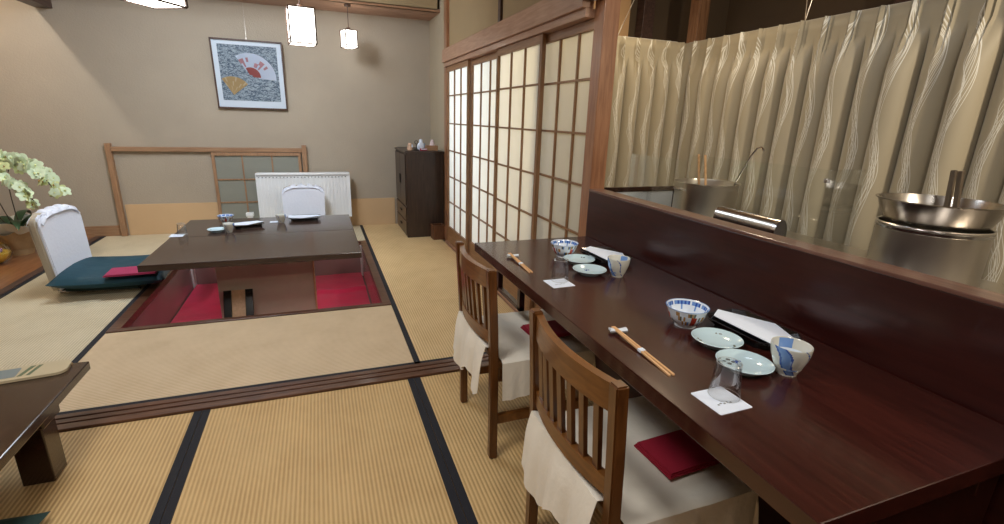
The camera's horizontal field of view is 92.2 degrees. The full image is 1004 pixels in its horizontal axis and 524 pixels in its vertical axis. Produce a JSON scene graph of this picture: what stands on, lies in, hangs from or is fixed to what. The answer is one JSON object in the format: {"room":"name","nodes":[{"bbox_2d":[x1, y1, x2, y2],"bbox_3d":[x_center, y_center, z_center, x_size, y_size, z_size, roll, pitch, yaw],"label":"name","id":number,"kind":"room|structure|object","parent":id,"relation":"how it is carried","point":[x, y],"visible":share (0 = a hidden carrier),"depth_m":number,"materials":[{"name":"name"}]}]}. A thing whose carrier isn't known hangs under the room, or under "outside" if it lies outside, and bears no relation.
{"room":"japanese restaurant","nodes":[
{"label":"japanese restaurant","id":0,"kind":"room"},
{"bbox_2d":[0,237,92,288],"bbox_3d":[-4.179,0.309,3.246,1.130,0.045,3.725,-4,18,-20],"label":"floor","id":1,"kind":"structure","parent":0,"point":[14,268],"depth_m":4.08,"materials":[{"name":"brown wood"}]},
{"bbox_2d":[0,248,11,262],"bbox_3d":[-4.332,-0.065,4.117,0.244,0.170,0.244,-4,18,-20],"label":"pumpkin","id":2,"kind":"object","parent":1,"relation":"on","point":[5,254],"visible":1,"depth_m":4.13,"materials":[{"name":"yellow"}]},
{"bbox_2d":[0,149,71,255],"bbox_3d":[-4.338,-0.589,4.355,0.873,1.038,0.793,-4,18,-20],"label":"orchid plant","id":3,"kind":"object","parent":1,"relation":"on","point":[15,236],"visible":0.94,"depth_m":4.18,"materials":[{"name":"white plant"}]},
{"bbox_2d":[0,0,430,234],"bbox_3d":[-3.118,-1.666,5.198,4.730,2.800,0.100,-4,18,-20],"label":"wall","id":4,"kind":"structure","parent":0,"point":[77,77],"depth_m":5.04,"materials":[{"name":"paint"}]},
{"bbox_2d":[0,236,101,295],"bbox_3d":[-3.621,0.265,3.448,0.060,0.049,3.725,-4,18,-20],"label":"trim","id":5,"kind":"structure","parent":4,"relation":"attached to","point":[37,271],"depth_m":3.81,"materials":[{"name":"brown wood"}]},
{"bbox_2d":[84,225,121,236],"bbox_3d":[-4.708,-0.266,4.951,1.380,0.160,0.014,-4,18,-20],"label":"baseboard","id":6,"kind":"structure","parent":4,"relation":"attached to","point":[91,231],"depth_m":5.11,"materials":[{"name":"brown wood"}]},
{"bbox_2d":[103,143,307,235],"bbox_3d":[-3.155,-0.791,5.366,1.900,1.005,0.054,-4,18,-20],"label":"wall frame","id":7,"kind":"object","parent":4,"relation":"attached to","point":[109,149],"visible":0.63,"depth_m":5.11,"materials":[{"name":"brown wood"}]},
{"bbox_2d":[208,3,287,109],"bbox_3d":[-2.682,-2.162,5.108,0.680,1.047,0.079,-4,18,-20],"label":"framed picture","id":8,"kind":"object","parent":4,"relation":"attached to","point":[248,74],"visible":1,"depth_m":5.15,"materials":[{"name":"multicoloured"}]},
{"bbox_2d":[216,43,280,101],"bbox_3d":[-2.686,-2.006,5.152,0.560,0.551,0.037,-4,18,-20],"label":"print","id":9,"kind":"object","parent":8,"relation":"attached to","point":[246,72],"depth_m":5.14,"materials":[{"name":"paper"}]},
{"bbox_2d":[125,198,394,234],"bbox_3d":[-2.680,-0.526,5.656,2.820,0.380,0.012,-4,18,-20],"label":"baseboard","id":10,"kind":"structure","parent":4,"relation":"attached to","point":[143,219],"depth_m":5.34,"materials":[{"name":"paint"}]},
{"bbox_2d":[130,251,379,326],"bbox_3d":[-1.952,0.289,4.167,1.615,0.305,1.905,-4,18,-20],"label":"wall","id":11,"kind":"structure","parent":0,"point":[164,307],"depth_m":4.33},
{"bbox_2d":[191,269,196,287],"bbox_3d":[-2.996,0.094,4.691,0.012,0.320,0.096,-4,18,-20],"label":"trim","id":12,"kind":"structure","parent":11,"relation":"attached to","point":[193,273],"depth_m":4.68,"materials":[{"name":"brown wood"}]},
{"bbox_2d":[105,240,390,333],"bbox_3d":[-1.949,0.119,4.116,1.710,0.051,1.965,-4,18,-20],"label":"frame","id":13,"kind":"object","parent":11,"relation":"attached to","point":[123,324],"visible":0.5,"depth_m":3.38,"materials":[{"name":"brown wood"}]},
{"bbox_2d":[360,245,362,275],"bbox_3d":[-1.521,-0.018,5.227,0.012,0.320,0.096,-4,18,-20],"label":"trim","id":14,"kind":"structure","parent":11,"relation":"attached to","point":[360,245],"depth_m":5.20,"materials":[{"name":"brown wood"}]},
{"bbox_2d":[320,0,436,12],"bbox_3d":[-2.335,-2.723,4.539,3.500,0.355,0.060,-4,18,-20],"label":"wall","id":15,"kind":"structure","parent":0,"point":[431,4],"depth_m":5.04,"materials":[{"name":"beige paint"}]},
{"bbox_2d":[224,0,439,20],"bbox_3d":[-2.411,-2.633,4.811,3.530,0.025,0.550,-4,18,-20],"label":"trim","id":16,"kind":"structure","parent":15,"relation":"attached to","point":[325,5],"depth_m":5.12,"materials":[{"name":"brown wood"}]},
{"bbox_2d":[340,3,357,48],"bbox_3d":[-1.588,-2.433,4.995,0.135,0.414,0.135,-12,21,-39],"label":"pendant lantern","id":17,"kind":"object","parent":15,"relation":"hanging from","point":[348,37],"visible":1,"depth_m":4.99,"materials":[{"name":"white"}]},
{"bbox_2d":[593,0,630,36],"bbox_3d":[0.695,-2.011,3.364,0.480,0.870,0.060,-4,18,-20],"label":"wall","id":18,"kind":"structure","parent":0,"point":[625,5],"depth_m":3.48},
{"bbox_2d":[628,0,729,42],"bbox_3d":[1.006,-2.122,3.734,1.870,0.850,0.070,-4,18,-20],"label":"wall","id":19,"kind":"structure","parent":0,"point":[671,17],"depth_m":3.91,"materials":[{"name":"brown wood"}]},
{"bbox_2d":[635,0,655,38],"bbox_3d":[1.106,-1.767,3.782,0.100,1.550,0.090,-4,18,-20],"label":"trim","id":20,"kind":"structure","parent":19,"relation":"attached to","point":[646,8],"depth_m":3.72,"materials":[{"name":"brown wood"}]},
{"bbox_2d":[429,0,1003,523],"bbox_3d":[0.299,-0.906,2.988,0.137,2.800,6.850,-4,18,-20],"label":"wall","id":21,"kind":"structure","parent":0,"point":[942,337],"depth_m":1.37,"materials":[{"name":"paint"}]},
{"bbox_2d":[55,354,488,432],"bbox_3d":[-1.465,0.683,2.254,3.890,0.055,0.130,-4,18,-20],"label":"trim","id":22,"kind":"structure","parent":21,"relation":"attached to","point":[175,406],"depth_m":2.32,"materials":[{"name":"brown wood"}]},
{"bbox_2d":[444,0,448,239],"bbox_3d":[-0.552,-1.541,5.046,0.080,2.800,0.100,-4,18,-20],"label":"trim","id":23,"kind":"structure","parent":21,"relation":"attached to","point":[446,2],"depth_m":4.99,"materials":[{"name":"brown wood"}]},
{"bbox_2d":[445,240,518,311],"bbox_3d":[-0.113,0.151,4.191,0.120,0.057,2.690,-4,18,-20],"label":"sill","id":24,"kind":"structure","parent":21,"relation":"attached to","point":[447,242],"depth_m":3.74,"materials":[{"name":"brown wood"}]},
{"bbox_2d":[447,60,470,254],"bbox_3d":[-0.439,-0.998,4.774,0.026,1.788,0.755,-4,18,-20],"label":"screen","id":25,"kind":"object","parent":24,"relation":"on","point":[459,74],"visible":0.83,"depth_m":4.74,"materials":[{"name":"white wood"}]},
{"bbox_2d":[469,51,496,268],"bbox_3d":[-0.152,-0.794,4.116,0.026,1.788,0.765,-4,18,-20],"label":"screen","id":26,"kind":"object","parent":24,"relation":"on","point":[483,68],"visible":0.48,"depth_m":4.15,"materials":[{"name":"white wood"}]},
{"bbox_2d":[491,33,546,310],"bbox_3d":[0.085,-0.581,3.420,0.026,1.788,0.795,-4,18,-20],"label":"screen","id":27,"kind":"object","parent":24,"relation":"on","point":[520,66],"visible":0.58,"depth_m":3.31,"materials":[{"name":"white paper"}]},
{"bbox_2d":[533,18,594,308],"bbox_3d":[0.344,-0.404,2.847,0.026,1.788,0.710,-4,18,-20],"label":"screen","id":28,"kind":"object","parent":24,"relation":"on","point":[569,49],"visible":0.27,"depth_m":2.76,"materials":[{"name":"white paper"}]},
{"bbox_2d":[498,0,502,21],"bbox_3d":[-0.003,-2.077,3.364,0.020,0.785,0.050,-4,18,-20],"label":"stud","id":29,"kind":"object","parent":21,"relation":"attached to","point":[500,2],"depth_m":3.43,"materials":[{"name":"brown wood"}]},
{"bbox_2d":[442,0,594,66],"bbox_3d":[-0.047,-1.659,3.609,0.135,0.160,2.860,-4,18,-20],"label":"lintel","id":30,"kind":"object","parent":21,"relation":"attached to","point":[545,16],"visible":0.8,"depth_m":2.98,"materials":[{"name":"brown wood"}]},
{"bbox_2d":[725,0,894,34],"bbox_3d":[2.449,-0.820,2.925,0.100,2.800,6.400,-4,18,-20],"label":"wall","id":31,"kind":"structure","parent":0,"point":[743,15],"depth_m":3.60,"materials":[{"name":"brown wood"}]},
{"bbox_2d":[894,0,911,3],"bbox_3d":[2.307,-0.851,2.927,0.120,2.750,0.120,-4,18,-20],"label":"trim","id":32,"kind":"structure","parent":31,"relation":"attached to","point":[895,1],"depth_m":2.74,"materials":[{"name":"brown wood"}]},
{"bbox_2d":[668,0,1003,283],"bbox_3d":[1.869,-0.356,1.961,0.121,1.424,3.603,-4,18,-20],"label":"curtain","id":33,"kind":"object","parent":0,"point":[899,97],"visible":0.74,"depth_m":2.34,"materials":[{"name":"fabric"}]},
{"bbox_3d":[-1.957,0.450,4.215,1.615,0.030,1.905,-4,18,-20],"label":"floor","id":34,"kind":"structure","parent":0,"visible":0},
{"bbox_2d":[171,272,369,322],"bbox_3d":[-1.956,0.417,4.205,1.566,0.045,1.855,-4,18,-20],"label":"carpet","id":35,"kind":"object","parent":34,"relation":"on","point":[344,289],"visible":0.31,"depth_m":4.53,"materials":[{"name":"red carpet"}]},
{"bbox_2d":[223,289,253,317],"bbox_3d":[-2.115,0.363,3.890,0.212,0.261,0.152,-4,18,-20],"label":"footboard","id":36,"kind":"object","parent":35,"relation":"on","point":[237,303],"visible":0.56,"depth_m":3.89,"materials":[{"name":"brown wood"}]},
{"bbox_2d":[137,214,361,317],"bbox_3d":[-1.970,0.091,4.122,1.400,0.670,1.495,-4,18,-20],"label":"table","id":37,"kind":"object","parent":35,"relation":"on","point":[273,260],"visible":0.87,"depth_m":3.94,"materials":[{"name":"brown wood"}]},
{"bbox_2d":[169,234,184,236],"bbox_3d":[-2.620,-0.213,3.897,0.098,0.002,0.098,-4,18,-20],"label":"coaster","id":38,"kind":"object","parent":37,"relation":"on","point":[171,235],"visible":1,"depth_m":3.90,"materials":[{"name":"white paper"}]},
{"bbox_2d":[207,227,224,232],"bbox_3d":[-2.398,-0.268,4.066,0.146,0.024,0.146,-4,18,-20],"label":"plate","id":39,"kind":"object","parent":37,"relation":"on","point":[214,229],"visible":0.91,"depth_m":4.07,"materials":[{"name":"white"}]},
{"bbox_2d":[217,214,233,222],"bbox_3d":[-2.511,-0.392,4.397,0.136,0.067,0.136,-4,18,-20],"label":"rice bowl","id":40,"kind":"object","parent":37,"relation":"on","point":[224,218],"visible":0.97,"depth_m":4.37,"materials":[{"name":"white ceramic"}]},
{"bbox_2d":[222,222,233,232],"bbox_3d":[-2.286,-0.286,4.048,0.088,0.075,0.088,4,17,7],"label":"tea cup","id":41,"kind":"object","parent":37,"relation":"on","point":[229,226],"visible":1,"depth_m":4.02,"materials":[{"name":"white ceramic"}]},
{"bbox_2d":[234,220,264,228],"bbox_3d":[-2.246,-0.330,4.274,0.265,0.032,0.177,-13,22,-40],"label":"dish","id":42,"kind":"object","parent":37,"relation":"on","point":[256,223],"visible":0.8,"depth_m":4.24,"materials":[{"name":"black ceramic"}]},
{"bbox_2d":[275,214,285,222],"bbox_3d":[-2.041,-0.402,4.464,0.088,0.075,0.088,16,21,39],"label":"tea cup","id":43,"kind":"object","parent":37,"relation":"on","point":[280,217],"visible":1,"depth_m":4.44,"materials":[{"name":"white ceramic"}]},
{"bbox_2d":[288,214,320,221],"bbox_3d":[-1.886,-0.423,4.629,0.293,0.032,0.196,-4,18,-20],"label":"dish","id":44,"kind":"object","parent":37,"relation":"on","point":[306,217],"visible":1,"depth_m":4.59,"materials":[{"name":"white ceramic"}]},
{"bbox_3d":[-0.899,0.654,2.614,6.800,0.050,7.350,-4,18,-20],"label":"floor","id":45,"kind":"structure","parent":0,"visible":0},
{"bbox_2d":[0,284,150,368],"bbox_3d":[-2.841,0.486,2.794,0.913,0.049,1.888,-4,18,-20],"label":"mat","id":46,"kind":"object","parent":45,"relation":"on","point":[37,327],"visible":0.55,"depth_m":3.07,"materials":[{"name":"beige wicker"}]},
{"bbox_2d":[2,233,174,294],"bbox_3d":[-3.486,-0.028,4.464,0.913,0.049,1.833,-4,18,-20],"label":"mat","id":47,"kind":"object","parent":45,"relation":"on","point":[130,245],"visible":0.36,"depth_m":4.70,"materials":[{"name":"beige wicker"}]},
{"bbox_2d":[26,204,140,292],"bbox_3d":[-3.038,-0.122,3.643,0.568,0.619,0.500,-3,17,-14],"label":"chair","id":48,"kind":"object","parent":47,"relation":"on","point":[57,231],"visible":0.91,"depth_m":3.50,"materials":[{"name":"white fabric"}]},
{"bbox_2d":[45,255,170,288],"bbox_3d":[-2.923,0.057,3.729,0.690,0.136,0.680,-5,18,-21],"label":"seat cushion","id":49,"kind":"object","parent":48,"relation":"on","point":[88,272],"visible":0.7,"depth_m":3.51,"materials":[{"name":"teal fabric"}]},
{"bbox_2d":[102,266,156,277],"bbox_3d":[-2.697,0.063,3.534,0.310,0.015,0.200,-5,18,-23],"label":"folded napkin","id":50,"kind":"object","parent":49,"relation":"on","point":[119,271],"visible":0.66,"depth_m":3.48,"materials":[{"name":"red fabric"}]},
{"bbox_2d":[0,410,201,523],"bbox_3d":[-1.495,1.000,1.198,0.968,0.049,1.910,-4,18,-20],"label":"mat","id":51,"kind":"object","parent":45,"relation":"on","point":[128,472],"visible":0.88,"depth_m":1.80,"materials":[{"name":"beige wicker"}]},
{"bbox_2d":[0,511,50,523],"bbox_3d":[-1.673,0.907,1.273,0.540,0.074,0.540,-3,17,-16],"label":"floor cushion","id":52,"kind":"object","parent":51,"relation":"on","point":[35,518],"visible":1,"depth_m":1.54,"materials":[{"name":"teal fabric"}]},
{"bbox_2d":[57,305,413,414],"bbox_3d":[-1.445,0.524,2.812,1.708,0.049,0.933,-4,18,-20],"label":"mat","id":53,"kind":"object","parent":45,"relation":"on","point":[149,365],"visible":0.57,"depth_m":2.73,"materials":[{"name":"beige wicker"}]},
{"bbox_2d":[160,378,467,523],"bbox_3d":[-0.587,0.931,1.528,0.965,0.049,1.910,-4,18,-20],"label":"mat","id":54,"kind":"object","parent":45,"relation":"on","point":[369,454],"visible":1,"depth_m":1.89,"materials":[{"name":"beige wicker"}]},
{"bbox_2d":[353,225,364,240],"bbox_3d":[-2.433,-0.261,5.368,1.708,0.047,0.813,-4,18,-20],"label":"mat","id":55,"kind":"object","parent":45,"relation":"on","point":[357,229],"visible":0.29,"depth_m":5.60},
{"bbox_2d":[211,152,301,218],"bbox_3d":[-2.745,-0.799,5.514,0.900,0.880,0.030,-4,18,-20],"label":"glass screen","id":56,"kind":"object","parent":55,"relation":"on","point":[234,172],"visible":0.4,"depth_m":5.43,"materials":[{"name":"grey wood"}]},
{"bbox_2d":[255,172,351,217],"bbox_3d":[-2.266,-0.698,5.596,0.992,0.668,0.110,-4,18,-20],"label":"radiator","id":57,"kind":"object","parent":55,"relation":"on","point":[269,185],"visible":0.64,"depth_m":5.49,"materials":[{"name":"white metal"}]},
{"bbox_2d":[282,183,324,216],"bbox_3d":[-2.129,-0.531,5.210,0.440,0.569,0.590,-4,18,-20],"label":"chair","id":58,"kind":"object","parent":55,"relation":"on","point":[301,199],"visible":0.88,"depth_m":5.35,"materials":[{"name":"white fabric"}]},
{"bbox_3d":[-2.818,-0.420,5.435,0.055,0.194,0.050,-4,18,-20],"label":"stand","id":59,"kind":"object","parent":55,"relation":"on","visible":0},
{"bbox_2d":[246,212,253,216],"bbox_3d":[-2.815,-0.533,5.402,0.075,0.040,0.070,-4,18,-20],"label":"box","id":60,"kind":"object","parent":59,"relation":"on","point":[248,214],"visible":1,"depth_m":5.38,"materials":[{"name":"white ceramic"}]},
{"bbox_2d":[360,224,450,253],"bbox_3d":[-1.148,-0.274,5.543,0.818,0.049,1.383,-4,18,-20],"label":"mat","id":61,"kind":"object","parent":45,"relation":"on","point":[380,238],"visible":0.71,"depth_m":5.31,"materials":[{"name":"beige wicker"}]},
{"bbox_2d":[394,147,443,237],"bbox_3d":[-0.988,-0.847,5.726,0.444,0.958,0.740,-4,18,-20],"label":"base cabinet","id":62,"kind":"object","parent":61,"relation":"on","point":[419,174],"visible":0.96,"depth_m":5.42,"materials":[{"name":"brown wood"}]},
{"bbox_2d":[417,139,424,149],"bbox_3d":[-0.905,-1.315,5.413,0.093,0.120,0.064,-4,18,-20],"label":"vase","id":63,"kind":"object","parent":62,"relation":"on","point":[420,144],"visible":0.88,"depth_m":5.39,"materials":[{"name":"white ceramic"}]},
{"bbox_2d":[425,140,437,150],"bbox_3d":[-0.788,-1.307,5.394,0.130,0.121,0.090,-4,18,-20],"label":"tissue box","id":64,"kind":"object","parent":62,"relation":"on","point":[432,147],"visible":0.93,"depth_m":5.37,"materials":[{"name":"brown wood"}]},
{"bbox_2d":[430,223,444,239],"bbox_3d":[-0.725,-0.345,5.464,0.138,0.160,0.138,-5,18,-23],"label":"waste bin","id":65,"kind":"object","parent":61,"relation":"on","point":[437,229],"visible":1,"depth_m":5.41,"materials":[{"name":"brown wood"}]},
{"bbox_2d":[371,249,481,303],"bbox_3d":[-0.667,0.109,4.299,0.818,0.049,1.388,-4,18,-20],"label":"mat","id":66,"kind":"object","parent":45,"relation":"on","point":[406,277],"visible":0.75,"depth_m":4.19,"materials":[{"name":"beige wicker"}]},
{"bbox_2d":[391,295,513,363],"bbox_3d":[-0.262,0.432,3.250,0.818,0.049,0.948,-4,18,-20],"label":"mat","id":67,"kind":"object","parent":45,"relation":"on","point":[427,328],"visible":0.55,"depth_m":3.19,"materials":[{"name":"beige wicker"}]},
{"bbox_2d":[414,371,601,523],"bbox_3d":[0.320,0.862,1.857,0.965,0.049,1.910,-4,18,-20],"label":"mat","id":68,"kind":"object","parent":45,"relation":"on","point":[489,491],"visible":0.37,"depth_m":2.01,"materials":[{"name":"beige wicker"}]},
{"bbox_2d":[453,241,595,458],"bbox_3d":[0.071,0.338,2.111,0.518,0.800,0.498,-4,18,-20],"label":"dining chair","id":69,"kind":"object","parent":68,"relation":"on","point":[507,345],"visible":0.66,"depth_m":1.93,"materials":[{"name":"brown wood"}]},
{"bbox_2d":[520,320,571,336],"bbox_3d":[0.206,0.291,2.093,0.210,0.015,0.144,-5,18,-23],"label":"folded napkin","id":70,"kind":"object","parent":69,"relation":"on","point":[560,331],"visible":0.41,"depth_m":2.09,"materials":[{"name":"red fabric"}]},
{"bbox_2d":[521,308,758,523],"bbox_3d":[0.354,0.563,1.379,0.518,0.800,0.498,-4,18,-20],"label":"dining chair","id":71,"kind":"object","parent":68,"relation":"on","point":[574,461],"visible":0.89,"depth_m":1.23,"materials":[{"name":"brown wood"}]},
{"bbox_2d":[634,429,719,479],"bbox_3d":[0.497,0.523,1.340,0.210,0.015,0.144,-5,18,-23],"label":"folded napkin","id":72,"kind":"object","parent":71,"relation":"on","point":[675,454],"visible":0.78,"depth_m":1.32,"materials":[{"name":"red fabric"}]},
{"bbox_2d":[475,236,1003,523],"bbox_3d":[0.454,0.488,1.741,0.616,0.745,1.778,-4,18,-20],"label":"table","id":73,"kind":"object","parent":68,"relation":"on","point":[846,439],"visible":0.73,"depth_m":1.02,"materials":[{"name":"wood"}]},
{"bbox_2d":[508,253,532,272],"bbox_3d":[0.073,0.002,2.005,0.017,0.016,0.251,-4,17,-19],"label":"chopsticks","id":74,"kind":"object","parent":73,"relation":"on","point":[525,267],"visible":1,"depth_m":1.99,"materials":[{"name":"brown wood"}]},
{"bbox_2d":[543,278,574,287],"bbox_3d":[0.211,0.078,1.786,0.090,0.001,0.090,-5,18,-21],"label":"coaster","id":75,"kind":"object","parent":73,"relation":"on","point":[561,281],"visible":1,"depth_m":1.78,"materials":[{"name":"white paper"}]},
{"bbox_2d":[551,239,578,257],"bbox_3d":[0.275,-0.057,2.141,0.124,0.061,0.124,-4,18,-20],"label":"rice bowl","id":76,"kind":"object","parent":73,"relation":"on","point":[561,247],"visible":0.84,"depth_m":2.11,"materials":[{"name":"white ceramic"}]},
{"bbox_2d":[563,254,594,264],"bbox_3d":[0.326,-0.006,2.047,0.133,0.022,0.133,-4,18,-20],"label":"plate","id":77,"kind":"object","parent":73,"relation":"on","point":[574,259],"visible":0.93,"depth_m":2.07,"materials":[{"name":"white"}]},
{"bbox_2d":[573,264,606,276],"bbox_3d":[0.345,0.036,1.906,0.133,0.022,0.133,-4,18,-20],"label":"plate","id":78,"kind":"object","parent":73,"relation":"on","point":[590,270],"visible":1,"depth_m":1.92,"materials":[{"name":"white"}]},
{"bbox_2d":[579,246,633,265],"bbox_3d":[0.450,-0.025,2.109,0.161,0.030,0.242,-5,18,-23],"label":"dish","id":79,"kind":"object","parent":73,"relation":"on","point":[600,253],"visible":0.71,"depth_m":2.11,"materials":[{"name":"white ceramic"}]},
{"bbox_2d":[608,327,627,332],"bbox_3d":[0.331,0.193,1.377,0.051,0.012,0.026,0,17,-6],"label":"chopstick rest","id":80,"kind":"object","parent":73,"relation":"on","point":[624,329],"visible":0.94,"depth_m":1.37,"materials":[{"name":"white ceramic"}]},
{"bbox_2d":[607,255,629,277],"bbox_3d":[0.452,0.019,1.883,0.087,0.074,0.087,10,18,25],"label":"tea cup","id":81,"kind":"object","parent":73,"relation":"on","point":[618,265],"visible":1,"depth_m":1.86,"materials":[{"name":"white ceramic"}]},
{"bbox_2d":[611,326,674,375],"bbox_3d":[0.362,0.228,1.270,0.017,0.016,0.265,-4,17,-19],"label":"chopsticks","id":82,"kind":"object","parent":73,"relation":"on","point":[640,349],"visible":1,"depth_m":1.24,"materials":[{"name":"brown wood"}]},
{"bbox_2d":[666,298,709,328],"bbox_3d":[0.550,0.159,1.443,0.124,0.061,0.124,4,17,6],"label":"rice bowl","id":83,"kind":"object","parent":73,"relation":"on","point":[685,313],"visible":1,"depth_m":1.43,"materials":[{"name":"white ceramic"}]},
{"bbox_2d":[691,327,743,349],"bbox_3d":[0.587,0.216,1.324,0.133,0.022,0.133,-4,18,-20],"label":"plate","id":84,"kind":"object","parent":73,"relation":"on","point":[712,338],"visible":0.98,"depth_m":1.34,"materials":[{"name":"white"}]},
{"bbox_2d":[691,386,751,414],"bbox_3d":[0.479,0.302,1.057,0.090,0.001,0.090,-5,18,-21],"label":"coaster","id":85,"kind":"object","parent":73,"relation":"on","point":[719,393],"visible":1,"depth_m":1.05,"materials":[{"name":"white paper"}]},
{"bbox_2d":[708,357,742,402],"bbox_3d":[0.495,0.256,1.064,0.067,0.083,0.067,-4,18,-20],"label":"glass tumbler","id":86,"kind":"object","parent":85,"relation":"on","point":[729,363],"visible":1,"depth_m":1.05,"materials":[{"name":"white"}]},
{"bbox_2d":[715,349,774,375],"bbox_3d":[0.598,0.254,1.195,0.133,0.022,0.133,-4,18,-20],"label":"plate","id":87,"kind":"object","parent":73,"relation":"on","point":[754,364],"visible":0.91,"depth_m":1.21,"materials":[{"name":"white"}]},
{"bbox_2d":[706,308,801,349],"bbox_3d":[0.717,0.194,1.399,0.161,0.030,0.242,-5,18,-23],"label":"dish","id":88,"kind":"object","parent":73,"relation":"on","point":[756,331],"visible":0.76,"depth_m":1.38,"materials":[{"name":"ceramic"}]},
{"bbox_2d":[770,336,813,376],"bbox_3d":[0.698,0.234,1.175,0.090,0.077,0.090,-9,20,-33],"label":"tea cup","id":89,"kind":"object","parent":73,"relation":"on","point":[790,355],"visible":0.98,"depth_m":1.16,"materials":[{"name":"white ceramic"}]},
{"bbox_2d":[578,0,620,236],"bbox_3d":[0.490,-0.740,2.449,0.085,2.800,0.090,-4,18,-20],"label":"post","id":90,"kind":"object","parent":45,"relation":"on","point":[607,12],"visible":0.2,"depth_m":2.40,"materials":[{"name":"brown wood"}]},
{"bbox_2d":[604,186,674,206],"bbox_3d":[0.810,0.001,3.057,0.570,0.953,0.028,-4,18,-20],"label":"panel","id":91,"kind":"object","parent":45,"relation":"on","point":[663,195],"visible":0.08,"depth_m":2.96,"materials":[{"name":"grey metal"}]},
{"bbox_2d":[686,0,710,42],"bbox_3d":[1.421,-1.119,3.740,0.090,2.750,0.100,-4,18,-20],"label":"trim","id":92,"kind":"structure","parent":45,"relation":"on","point":[699,11],"depth_m":3.52,"materials":[{"name":"brown wood"}]},
{"bbox_2d":[786,231,1003,293],"bbox_3d":[1.411,0.476,1.751,0.650,0.820,2.900,-4,18,-20],"label":"countertop","id":93,"kind":"structure","parent":45,"relation":"on","point":[984,284],"depth_m":2.12,"materials":[{"name":"metal"}]},
{"bbox_2d":[672,178,740,217],"bbox_3d":[1.099,-0.332,2.632,0.335,0.208,0.335,8,18,20],"label":"steel pot","id":94,"kind":"object","parent":93,"relation":"on","point":[701,199],"visible":0.72,"depth_m":2.50,"materials":[{"name":"silver metal"}]},
{"bbox_2d":[698,154,706,184],"bbox_3d":[1.094,-0.417,2.642,0.018,0.328,0.142,-2,17,-13],"label":"chopsticks","id":95,"kind":"object","parent":94,"relation":"in","point":[705,156],"visible":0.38,"depth_m":2.62,"materials":[{"name":"brown wood"}]},
{"bbox_2d":[733,147,764,185],"bbox_3d":[1.202,-0.395,2.483,0.060,0.399,0.243,-4,18,-20],"label":"ladle","id":96,"kind":"object","parent":94,"relation":"in","point":[757,148],"visible":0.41,"depth_m":2.42,"materials":[{"name":"silver metal"}]},
{"bbox_2d":[713,206,786,236],"bbox_3d":[0.987,-0.117,1.958,0.070,0.172,0.308,-4,18,-20],"label":"tray","id":97,"kind":"object","parent":93,"relation":"on","point":[755,221],"visible":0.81,"depth_m":1.90,"materials":[{"name":"grey metal"}]},
{"bbox_2d":[867,215,996,287],"bbox_3d":[1.468,-0.034,1.678,0.316,0.201,0.316,-4,18,-20],"label":"stock pot","id":98,"kind":"object","parent":93,"relation":"on","point":[953,255],"visible":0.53,"depth_m":1.56,"materials":[{"name":"metal"}]},
{"bbox_2d":[876,193,1003,230],"bbox_3d":[1.472,-0.168,1.638,0.350,0.083,0.350,-4,18,-20],"label":"pan","id":99,"kind":"object","parent":98,"relation":"on","point":[923,210],"visible":0.97,"depth_m":1.55,"materials":[{"name":"silver metal"}]},
{"bbox_2d":[943,170,964,206],"bbox_3d":[1.508,-0.219,1.619,0.026,0.172,0.064,0,17,-6],"label":"tongs","id":100,"kind":"object","parent":99,"relation":"in","point":[956,176],"visible":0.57,"depth_m":1.61,"materials":[{"name":"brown metal"}]},
{"bbox_3d":[-2.404,1.069,0.868,0.968,0.049,1.910,-4,18,-20],"label":"mat","id":101,"kind":"object","parent":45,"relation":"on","visible":0},
{"bbox_2d":[0,361,89,486],"bbox_3d":[-1.982,0.820,1.084,1.245,0.335,1.565,-4,18,-20],"label":"table","id":102,"kind":"object","parent":101,"relation":"on","point":[29,433],"visible":1,"depth_m":1.72,"materials":[{"name":"brown wood"}]},
{"bbox_2d":[0,359,71,383],"bbox_3d":[-1.960,0.439,1.759,0.600,0.011,0.116,-7,19,-28],"label":"tray","id":103,"kind":"object","parent":102,"relation":"on","point":[8,375],"visible":1,"depth_m":1.84,"materials":[{"name":"beige"}]},
{"bbox_3d":[-0.814,-2.078,1.806,7.000,0.050,7.550,-4,18,-20],"label":"ceiling","id":104,"kind":"structure","parent":0,"visible":0},
{"bbox_2d":[120,0,187,8],"bbox_3d":[-1.653,-1.693,2.186,0.195,0.954,0.195,5,17,10],"label":"pendant lantern","id":105,"kind":"object","parent":104,"relation":"hanging from","point":[154,4],"visible":1,"depth_m":2.34,"materials":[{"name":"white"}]},
{"bbox_2d":[285,0,317,46],"bbox_3d":[-1.446,-2.047,3.406,0.185,0.954,0.185,-7,18,-26],"label":"pendant lantern","id":106,"kind":"object","parent":104,"relation":"hanging from","point":[301,28],"visible":1,"depth_m":3.44,"materials":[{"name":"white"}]},
{"bbox_2d":[805,0,811,19],"bbox_3d":[1.651,-1.706,2.439,0.004,0.875,0.275,-4,18,-20],"label":"wire","id":107,"kind":"object","parent":104,"relation":"hanging from","point":[807,0],"visible":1,"depth_m":2.58,"materials":[{"name":"silver metal"}]},
{"bbox_3d":[0.772,-1.913,3.055,0.804,0.880,0.005,-4,18,-20],"label":"wire","id":108,"kind":"object","parent":104,"relation":"hanging from","visible":0},
{"bbox_2d":[604,36,684,186],"bbox_3d":[0.765,-0.796,3.340,0.953,1.419,0.114,-4,18,-20],"label":"curtain","id":109,"kind":"object","parent":108,"relation":"hanging from","point":[647,74],"visible":0.49,"depth_m":3.33,"materials":[{"name":"fabric"}]},
{"bbox_3d":[-2.971,-1.656,1.103,0.115,0.490,7.350,-4,18,-20],"label":"wall","id":110,"kind":"structure","parent":0,"visible":0},
{"bbox_2d":[17,0,52,8],"bbox_3d":[-2.980,-1.383,1.183,0.135,0.082,7.350,-4,18,-20],"label":"beam","id":111,"kind":"structure","parent":110,"relation":"attached to","point":[35,3],"depth_m":4.35,"materials":[{"name":"brown wood"}]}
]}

